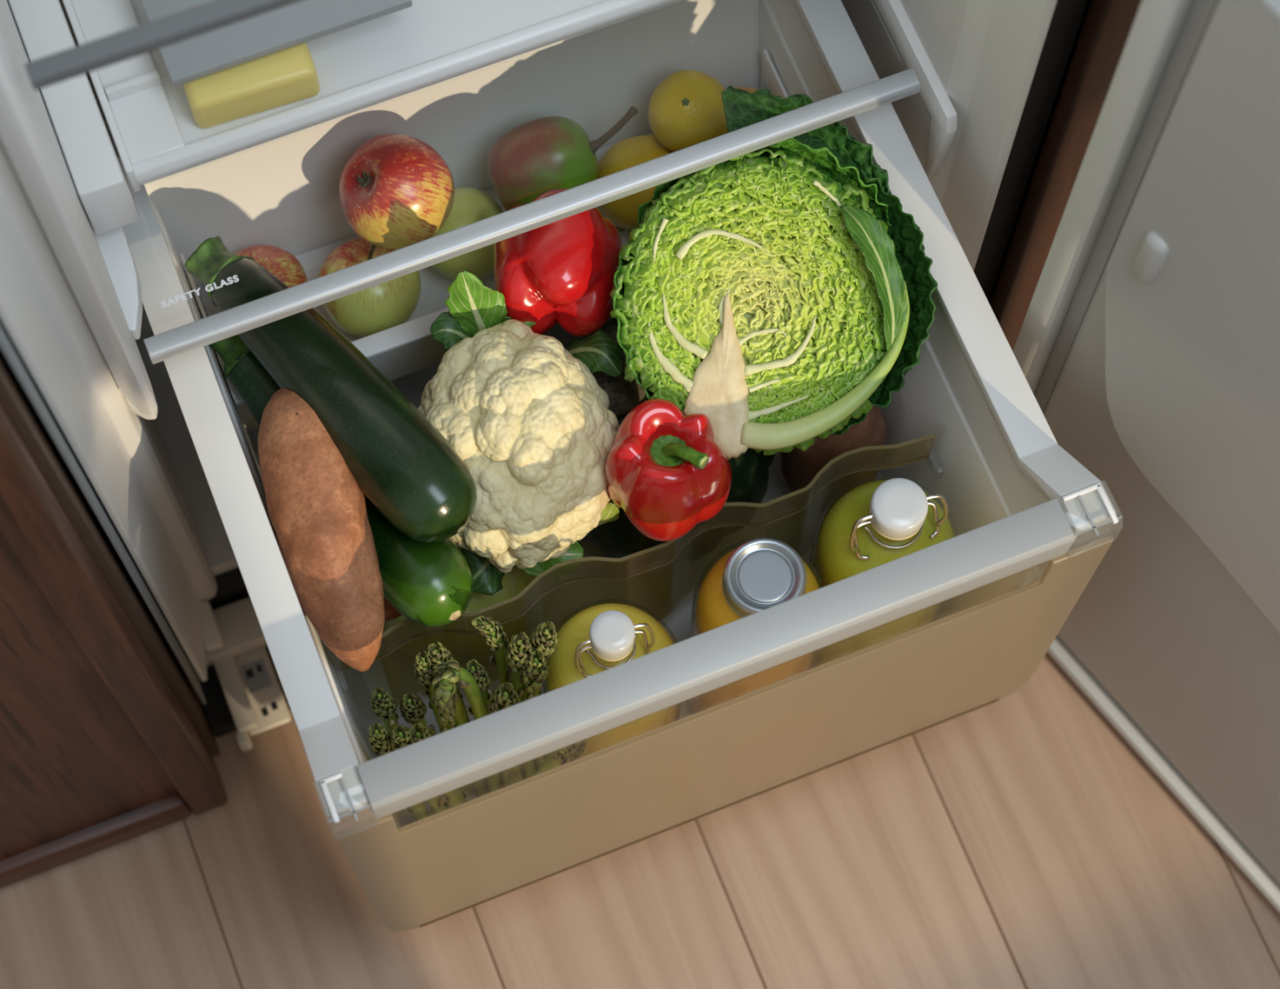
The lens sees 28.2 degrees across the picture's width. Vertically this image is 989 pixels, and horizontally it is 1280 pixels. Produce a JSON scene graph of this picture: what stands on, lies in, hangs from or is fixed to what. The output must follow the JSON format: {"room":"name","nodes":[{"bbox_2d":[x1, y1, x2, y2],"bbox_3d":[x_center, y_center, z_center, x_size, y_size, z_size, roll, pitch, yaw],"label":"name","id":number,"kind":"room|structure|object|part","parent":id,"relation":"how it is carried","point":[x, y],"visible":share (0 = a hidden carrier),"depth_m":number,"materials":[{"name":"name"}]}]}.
{"room":"kitchen","nodes":[
{"label":"kitchen","id":0,"kind":"room"},
{"bbox_2d":[0,652,1279,988],"bbox_3d":[0.344,1.166,1.722,3.500,0.030,4.000,-20,71,-8],"label":"floor","id":1,"kind":"structure","parent":0,"point":[1018,841],"depth_m":2.01,"materials":[{"name":"brown wood"}]},
{"bbox_2d":[0,348,290,888],"bbox_3d":[-0.425,-0.238,1.521,1.268,1.300,0.605,-20,71,-8],"label":"base cabinet","id":2,"kind":"object","parent":1,"relation":"on","point":[106,740],"visible":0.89,"depth_m":1.71,"materials":[{"name":"brown wood"}]},
{"bbox_3d":[-0.614,0.187,1.577,0.558,0.780,0.016,-20,71,-8],"label":"door","id":3,"kind":"part","parent":2,"relation":"part of","materials":[{"name":"brown wood"}]},
{"bbox_3d":[-0.604,0.323,1.963,0.528,0.042,0.037,-20,71,-8],"label":"rail","id":4,"kind":"part","parent":2,"relation":"part of","materials":[{"name":"brown wood"}]},
{"bbox_3d":[-0.445,-0.255,1.527,0.019,1.300,0.558,-20,71,-8],"label":"panel","id":5,"kind":"part","parent":2,"relation":"part of","materials":[{"name":"brown wood"}]},
{"bbox_2d":[0,0,1279,932],"bbox_3d":[0.070,-0.135,1.488,0.836,1.300,1.174,-20,71,-8],"label":"refrigerator","id":6,"kind":"object","parent":1,"relation":"on","point":[1147,345],"depth_m":1.65,"materials":[{"name":"white plastic"}]},
{"bbox_2d":[8,0,302,90],"bbox_3d":[-0.134,-0.472,1.382,0.531,0.010,0.401,-20,71,-8],"label":"glass shelf","id":7,"kind":"object","parent":6,"relation":"attached to","point":[214,15],"visible":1,"depth_m":1.29,"materials":[{"name":"grey"}]},
{"bbox_3d":[-0.156,-0.190,2.159,0.625,0.075,0.425,-20,71,-8],"label":"frame","id":8,"kind":"part","parent":6,"relation":"part of","materials":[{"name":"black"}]},
{"bbox_3d":[-0.264,-0.017,1.617,0.028,0.060,0.490,-20,71,-8],"label":"rail","id":9,"kind":"part","parent":6,"relation":"part of","materials":[{"name":"white plastic"}]},
{"bbox_2d":[182,42,319,128],"bbox_3d":[-0.245,-0.264,1.594,0.082,0.033,0.044,-18,71,-7],"label":"butter","id":10,"kind":"object","parent":6,"relation":"on","point":[287,76],"visible":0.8,"depth_m":1.58,"materials":[{"name":"yellow food"}]},
{"bbox_3d":[-0.235,-0.326,1.593,0.157,0.008,0.108,-20,71,-8],"label":"lid","id":11,"kind":"part","parent":6,"relation":"part of","materials":[{"name":"grey plastic"}]},
{"bbox_3d":[-0.144,-0.395,1.645,0.478,0.056,0.261,-20,71,-8],"label":"snack drawer","id":12,"kind":"part","parent":6,"relation":"part of","materials":[{"name":"white plastic"}]},
{"bbox_2d":[370,687,399,733],"bbox_3d":[-0.169,0.175,1.783,0.022,0.255,0.017,34,73,11],"label":"asparagus spear","id":13,"kind":"object","parent":6,"relation":"on","point":[383,704],"visible":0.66,"depth_m":1.68,"materials":[{"name":"green food"}]},
{"bbox_2d":[368,723,433,821],"bbox_3d":[-0.162,0.204,1.766,0.039,0.269,0.017,34,73,11],"label":"asparagus spear","id":14,"kind":"object","parent":6,"relation":"on","point":[379,735],"visible":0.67,"depth_m":1.66,"materials":[{"name":"green food"}]},
{"bbox_2d":[399,693,435,733],"bbox_3d":[-0.152,0.173,1.793,0.022,0.239,0.020,-20,71,-8],"label":"asparagus spear","id":15,"kind":"object","parent":6,"relation":"on","point":[413,710],"visible":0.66,"depth_m":1.70,"materials":[{"name":"green food"}]},
{"bbox_2d":[390,724,448,814],"bbox_3d":[-0.149,0.199,1.766,0.030,0.271,0.019,2,70,0],"label":"asparagus spear","id":16,"kind":"object","parent":6,"relation":"on","point":[400,738],"visible":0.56,"depth_m":1.65,"materials":[{"name":"green food"}]},
{"bbox_2d":[408,723,467,808],"bbox_3d":[-0.136,0.199,1.770,0.036,0.264,0.022,1,70,0],"label":"asparagus spear","id":17,"kind":"object","parent":6,"relation":"on","point":[420,732],"visible":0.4,"depth_m":1.77,"materials":[{"name":"green food"}]},
{"bbox_2d":[413,650,475,795],"bbox_3d":[-0.136,0.162,1.779,0.017,0.272,0.040,-32,73,-12],"label":"asparagus spear","id":18,"kind":"object","parent":6,"relation":"on","point":[423,674],"visible":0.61,"depth_m":1.68,"materials":[{"name":"green food"}]},
{"bbox_2d":[426,641,488,798],"bbox_3d":[-0.123,0.160,1.775,0.020,0.282,0.049,-35,74,-12],"label":"asparagus spear","id":19,"kind":"object","parent":6,"relation":"on","point":[436,653],"visible":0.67,"depth_m":1.71,"materials":[{"name":"green food"}]},
{"bbox_2d":[431,659,502,793],"bbox_3d":[-0.117,0.171,1.776,0.042,0.273,0.038,7,70,2],"label":"asparagus spear","id":20,"kind":"object","parent":6,"relation":"on","point":[444,684],"visible":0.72,"depth_m":1.67,"materials":[{"name":"green food"}]},
{"bbox_2d":[382,545,559,666],"bbox_3d":[-0.138,0.046,1.877,0.160,0.173,0.160,-20,71,-8],"label":"cabbage","id":21,"kind":"object","parent":6,"relation":"on","point":[464,648],"visible":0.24,"depth_m":1.82,"materials":[{"name":"green plant"}]},
{"bbox_2d":[383,597,402,621],"bbox_3d":[-0.176,0.054,1.764,0.058,0.062,0.075,-20,71,-8],"label":"sweet potato","id":22,"kind":"object","parent":21,"relation":"on","point":[391,613],"visible":0.12,"depth_m":1.73,"materials":[{"name":"brown food"}]},
{"bbox_2d":[208,334,473,626],"bbox_3d":[-0.207,-0.016,1.720,0.060,0.070,0.275,-38,75,-13],"label":"zucchini","id":23,"kind":"object","parent":22,"relation":"on","point":[431,584],"visible":0.31,"depth_m":1.67,"materials":[{"name":"green food"}]},
{"bbox_3d":[-0.280,-0.103,1.754,0.039,0.042,0.037,-39,75,-13],"label":"stem","id":24,"kind":"part","parent":23,"relation":"part of","materials":[{"name":"green food"}]},
{"bbox_2d":[257,387,384,671],"bbox_3d":[-0.208,0.017,1.656,0.063,0.068,0.198,-13,71,-5],"label":"sweet potato","id":25,"kind":"object","parent":23,"relation":"on","point":[317,508],"visible":0.91,"depth_m":1.63,"materials":[{"name":"brown food"}]},
{"bbox_2d":[184,235,476,542],"bbox_3d":[-0.206,-0.074,1.682,0.064,0.078,0.280,-39,75,-13],"label":"zucchini","id":26,"kind":"object","parent":23,"relation":"on","point":[399,460],"visible":0.81,"depth_m":1.64,"materials":[{"name":"green food"}]},
{"bbox_3d":[-0.287,-0.154,1.730,0.034,0.041,0.041,41,75,13],"label":"stem","id":27,"kind":"part","parent":26,"relation":"part of","materials":[{"name":"green food"}]},
{"bbox_2d":[417,270,623,595],"bbox_3d":[-0.084,-0.043,1.729,0.146,0.162,0.191,0,70,-1],"label":"cauliflower","id":28,"kind":"object","parent":21,"relation":"on","point":[528,416],"visible":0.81,"depth_m":1.68,"materials":[{"name":"beige plant"}]},
{"bbox_2d":[179,49,788,434],"bbox_3d":[-0.095,-0.183,1.846,0.451,0.068,0.123,-20,71,-8],"label":"fruit tray","id":29,"kind":"object","parent":6,"relation":"in","point":[409,347],"visible":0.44,"depth_m":1.84,"materials":[{"name":"white plastic"}]},
{"bbox_2d":[234,244,306,288],"bbox_3d":[-0.271,-0.148,1.827,0.064,0.061,0.063,1,70,0],"label":"apple","id":30,"kind":"object","parent":29,"relation":"in","point":[280,263],"visible":0.2,"depth_m":1.81,"materials":[{"name":"brown food"}]},
{"bbox_2d":[318,237,421,337],"bbox_3d":[-0.193,-0.149,1.824,0.072,0.070,0.075,-34,74,-12],"label":"apple","id":31,"kind":"object","parent":29,"relation":"on","point":[372,310],"visible":0.61,"depth_m":1.80,"materials":[{"name":"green food"}]},
{"bbox_2d":[339,133,454,248],"bbox_3d":[-0.170,-0.211,1.774,0.079,0.078,0.081,-35,74,-12],"label":"apple","id":32,"kind":"object","parent":31,"relation":"on","point":[397,191],"visible":0.98,"depth_m":1.75,"materials":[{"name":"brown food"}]},
{"bbox_2d":[430,186,503,279],"bbox_3d":[-0.127,-0.188,1.842,0.067,0.067,0.066,-37,74,-13],"label":"apple","id":33,"kind":"object","parent":29,"relation":"on","point":[470,205],"visible":0.27,"depth_m":1.82,"materials":[{"name":"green food"}]},
{"bbox_2d":[486,106,638,211],"bbox_3d":[-0.053,-0.237,1.822,0.112,0.073,0.069,-15,71,-6],"label":"mango","id":34,"kind":"object","parent":29,"relation":"in","point":[535,157],"visible":0.81,"depth_m":1.79,"materials":[{"name":"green food"}]},
{"bbox_2d":[596,133,674,231],"bbox_3d":[-0.001,-0.228,1.860,0.066,0.067,0.068,3,70,1],"label":"orange","id":35,"kind":"object","parent":29,"relation":"in","point":[630,152],"visible":0.55,"depth_m":1.84,"materials":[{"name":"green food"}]},
{"bbox_2d":[648,70,727,151],"bbox_3d":[0.035,-0.275,1.828,0.059,0.066,0.060,0,70,0],"label":"orange","id":36,"kind":"object","parent":35,"relation":"on","point":[686,109],"visible":0.86,"depth_m":1.80,"materials":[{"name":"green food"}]},
{"bbox_2d":[726,87,758,133],"bbox_3d":[0.075,-0.270,1.879,0.061,0.060,0.061,5,70,1],"label":"orange","id":37,"kind":"object","parent":29,"relation":"in","point":[749,90],"visible":0.02,"depth_m":1.87,"materials":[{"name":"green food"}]},
{"bbox_2d":[465,659,503,785],"bbox_3d":[-0.103,0.166,1.786,0.017,0.259,0.039,-37,74,-13],"label":"asparagus spear","id":38,"kind":"object","parent":6,"relation":"on","point":[473,667],"visible":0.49,"depth_m":1.68,"materials":[{"name":"green food"}]},
{"bbox_2d":[471,615,524,780],"bbox_3d":[-0.093,0.145,1.774,0.021,0.294,0.046,-20,71,-8],"label":"asparagus spear","id":39,"kind":"object","parent":6,"relation":"on","point":[493,633],"visible":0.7,"depth_m":1.67,"materials":[{"name":"green food"}]},
{"bbox_2d":[486,682,522,789],"bbox_3d":[-0.091,0.181,1.780,0.022,0.258,0.034,-4,70,-2],"label":"asparagus spear","id":40,"kind":"object","parent":6,"relation":"on","point":[504,696],"visible":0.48,"depth_m":1.68,"materials":[{"name":"green food"}]},
{"bbox_2d":[94,67,920,364],"bbox_3d":[-0.140,-0.353,1.699,0.538,0.022,0.404,-20,71,-8],"label":"glass shelf","id":41,"kind":"object","parent":6,"relation":"attached to","point":[113,244],"visible":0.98,"depth_m":1.63,"materials":[{"name":"grey glass"}]},
{"bbox_2d":[506,631,537,779],"bbox_3d":[-0.082,0.157,1.772,0.023,0.292,0.043,-2,70,-1],"label":"asparagus spear","id":42,"kind":"object","parent":6,"relation":"on","point":[519,648],"visible":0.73,"depth_m":1.66,"materials":[{"name":"green food"}]},
{"bbox_2d":[518,650,548,769],"bbox_3d":[-0.073,0.156,1.779,0.023,0.278,0.024,9,70,3],"label":"asparagus spear","id":43,"kind":"object","parent":6,"relation":"on","point":[536,673],"visible":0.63,"depth_m":1.67,"materials":[{"name":"green food"}]},
{"bbox_2d":[529,621,558,769],"bbox_3d":[-0.070,0.153,1.769,0.029,0.300,0.053,4,70,1],"label":"asparagus spear","id":44,"kind":"object","parent":6,"relation":"on","point":[544,639],"visible":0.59,"depth_m":1.65,"materials":[{"name":"green food"}]},
{"bbox_2d":[533,741,581,776],"bbox_3d":[-0.078,0.208,1.750,0.080,0.297,0.019,-13,70,-5],"label":"asparagus spear","id":45,"kind":"object","parent":6,"relation":"on","point":[554,759],"visible":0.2,"depth_m":1.65,"materials":[{"name":"green food"}]},
{"bbox_2d":[493,188,622,337],"bbox_3d":[-0.056,-0.157,1.742,0.089,0.092,0.092,1,70,0],"label":"bell pepper","id":46,"kind":"object","parent":6,"relation":"in","point":[562,272],"visible":0.77,"depth_m":1.71,"materials":[{"name":"red food"}]},
{"bbox_2d":[560,738,586,765],"bbox_3d":[-0.065,0.205,1.767,0.060,0.268,0.018,-11,70,-5],"label":"asparagus spear","id":47,"kind":"object","parent":6,"relation":"on","point":[582,746],"visible":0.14,"depth_m":1.66,"materials":[{"name":"green food"}]},
{"bbox_2d":[542,599,680,758],"bbox_3d":[-0.019,0.140,1.773,0.097,0.306,0.097,-18,71,-7],"label":"bottle","id":48,"kind":"object","parent":6,"relation":"on","point":[598,638],"visible":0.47,"depth_m":1.68,"materials":[{"name":"clear glass"}]},
{"bbox_3d":[-0.036,-0.044,1.802,0.522,0.393,0.505,-20,71,-8],"label":"crisper drawer","id":49,"kind":"part","parent":6,"relation":"part of","materials":[{"name":"white plastic"}]},
{"bbox_2d":[332,434,944,695],"bbox_3d":[0.002,0.065,1.805,0.445,0.166,0.028,-20,71,-8],"label":"divider","id":50,"kind":"object","parent":6,"relation":"in","point":[830,463],"visible":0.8,"depth_m":1.75,"materials":[{"name":"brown plastic"}]},
{"bbox_3d":[-0.005,0.070,1.825,0.373,0.125,0.018,-20,71,-8],"label":"panel","id":51,"kind":"part","parent":50,"relation":"part of","materials":[{"name":"plastic"}]},
{"bbox_2d":[604,398,731,541],"bbox_3d":[0.018,-0.016,1.688,0.077,0.105,0.080,-31,73,-11],"label":"bell pepper","id":52,"kind":"object","parent":6,"relation":"in","point":[665,468],"visible":1,"depth_m":1.66,"materials":[{"name":"red food"}]},
{"bbox_3d":[0.028,-0.025,1.650,0.034,0.027,0.013,33,73,11],"label":"stem","id":53,"kind":"part","parent":52,"relation":"part of","materials":[{"name":"green food"}]},
{"bbox_2d":[580,318,775,569],"bbox_3d":[0.010,-0.042,1.883,0.183,0.220,0.185,-20,71,-8],"label":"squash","id":54,"kind":"object","parent":6,"relation":"on","point":[619,538],"visible":0.15,"depth_m":1.84,"materials":[{"name":"green food"}]},
{"bbox_2d":[592,360,645,417],"bbox_3d":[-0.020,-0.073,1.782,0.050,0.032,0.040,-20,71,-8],"label":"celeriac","id":55,"kind":"object","parent":54,"relation":"on","point":[624,395],"visible":0.48,"depth_m":1.77,"materials":[{"name":"brown food"}]},
{"bbox_3d":[0.056,0.176,1.734,0.521,0.344,0.004,-20,71,-8],"label":"panel","id":56,"kind":"part","parent":6,"relation":"part of","materials":[{"name":"plastic"}]},
{"bbox_2d":[685,537,823,714],"bbox_3d":[0.081,0.102,1.800,0.093,0.283,0.093,-20,71,-8],"label":"jar","id":57,"kind":"object","parent":6,"relation":"on","point":[758,575],"visible":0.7,"depth_m":1.68,"materials":[{"name":"clear glass"}]},
{"bbox_3d":[0.082,0.056,1.676,0.056,0.019,0.056,-20,71,-8],"label":"lid","id":58,"kind":"part","parent":57,"relation":"part of","materials":[{"name":"silver metal"}]},
{"bbox_2d":[609,85,937,459],"bbox_3d":[0.090,-0.134,1.702,0.217,0.113,0.224,35,73,12],"label":"cabbage","id":59,"kind":"object","parent":6,"relation":"in","point":[779,294],"visible":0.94,"depth_m":1.68,"materials":[{"name":"green plant"}]},
{"bbox_3d":[0.122,-0.085,1.672,0.111,0.015,0.112,0,88,2],"label":"stem","id":60,"kind":"part","parent":59,"relation":"part of","materials":[{"name":"green plant"}]},
{"bbox_2d":[781,405,886,513],"bbox_3d":[0.143,-0.038,1.881,0.079,0.227,0.085,8,70,2],"label":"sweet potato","id":61,"kind":"object","parent":6,"relation":"on","point":[799,468],"visible":0.4,"depth_m":1.83,"materials":[{"name":"food"}]},
{"bbox_2d":[807,475,958,667],"bbox_3d":[0.169,0.058,1.804,0.101,0.306,0.101,-18,71,-7],"label":"bottle","id":62,"kind":"object","parent":6,"relation":"on","point":[877,523],"visible":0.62,"depth_m":1.71,"materials":[{"name":"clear glass"}]},
{"bbox_3d":[0.192,-0.187,1.684,0.028,0.060,0.490,-20,71,-8],"label":"rail","id":63,"kind":"part","parent":6,"relation":"part of","materials":[{"name":"white plastic"}]},
{"bbox_3d":[0.469,0.010,1.429,0.042,1.282,0.600,-37,74,-13],"label":"door","id":64,"kind":"part","parent":6,"relation":"part of","materials":[{"name":"grey plastic"}]},
{"bbox_3d":[0.450,0.023,1.419,0.012,1.232,0.520,-37,74,-13],"label":"panel","id":65,"kind":"part","parent":6,"relation":"part of","materials":[{"name":"grey plastic"}]},
{"bbox_2d":[973,0,1142,351],"bbox_3d":[0.414,-0.594,1.660,0.569,1.300,0.520,-20,71,-8],"label":"cabinet","id":66,"kind":"object","parent":1,"relation":"on","point":[1085,42],"visible":0.11,"depth_m":1.71,"materials":[{"name":"brown wood"}]},
{"bbox_3d":[0.163,-0.511,1.627,0.036,1.300,0.498,-20,71,-8],"label":"niche panel","id":67,"kind":"part","parent":66,"relation":"part of","materials":[{"name":"black"}]}
]}

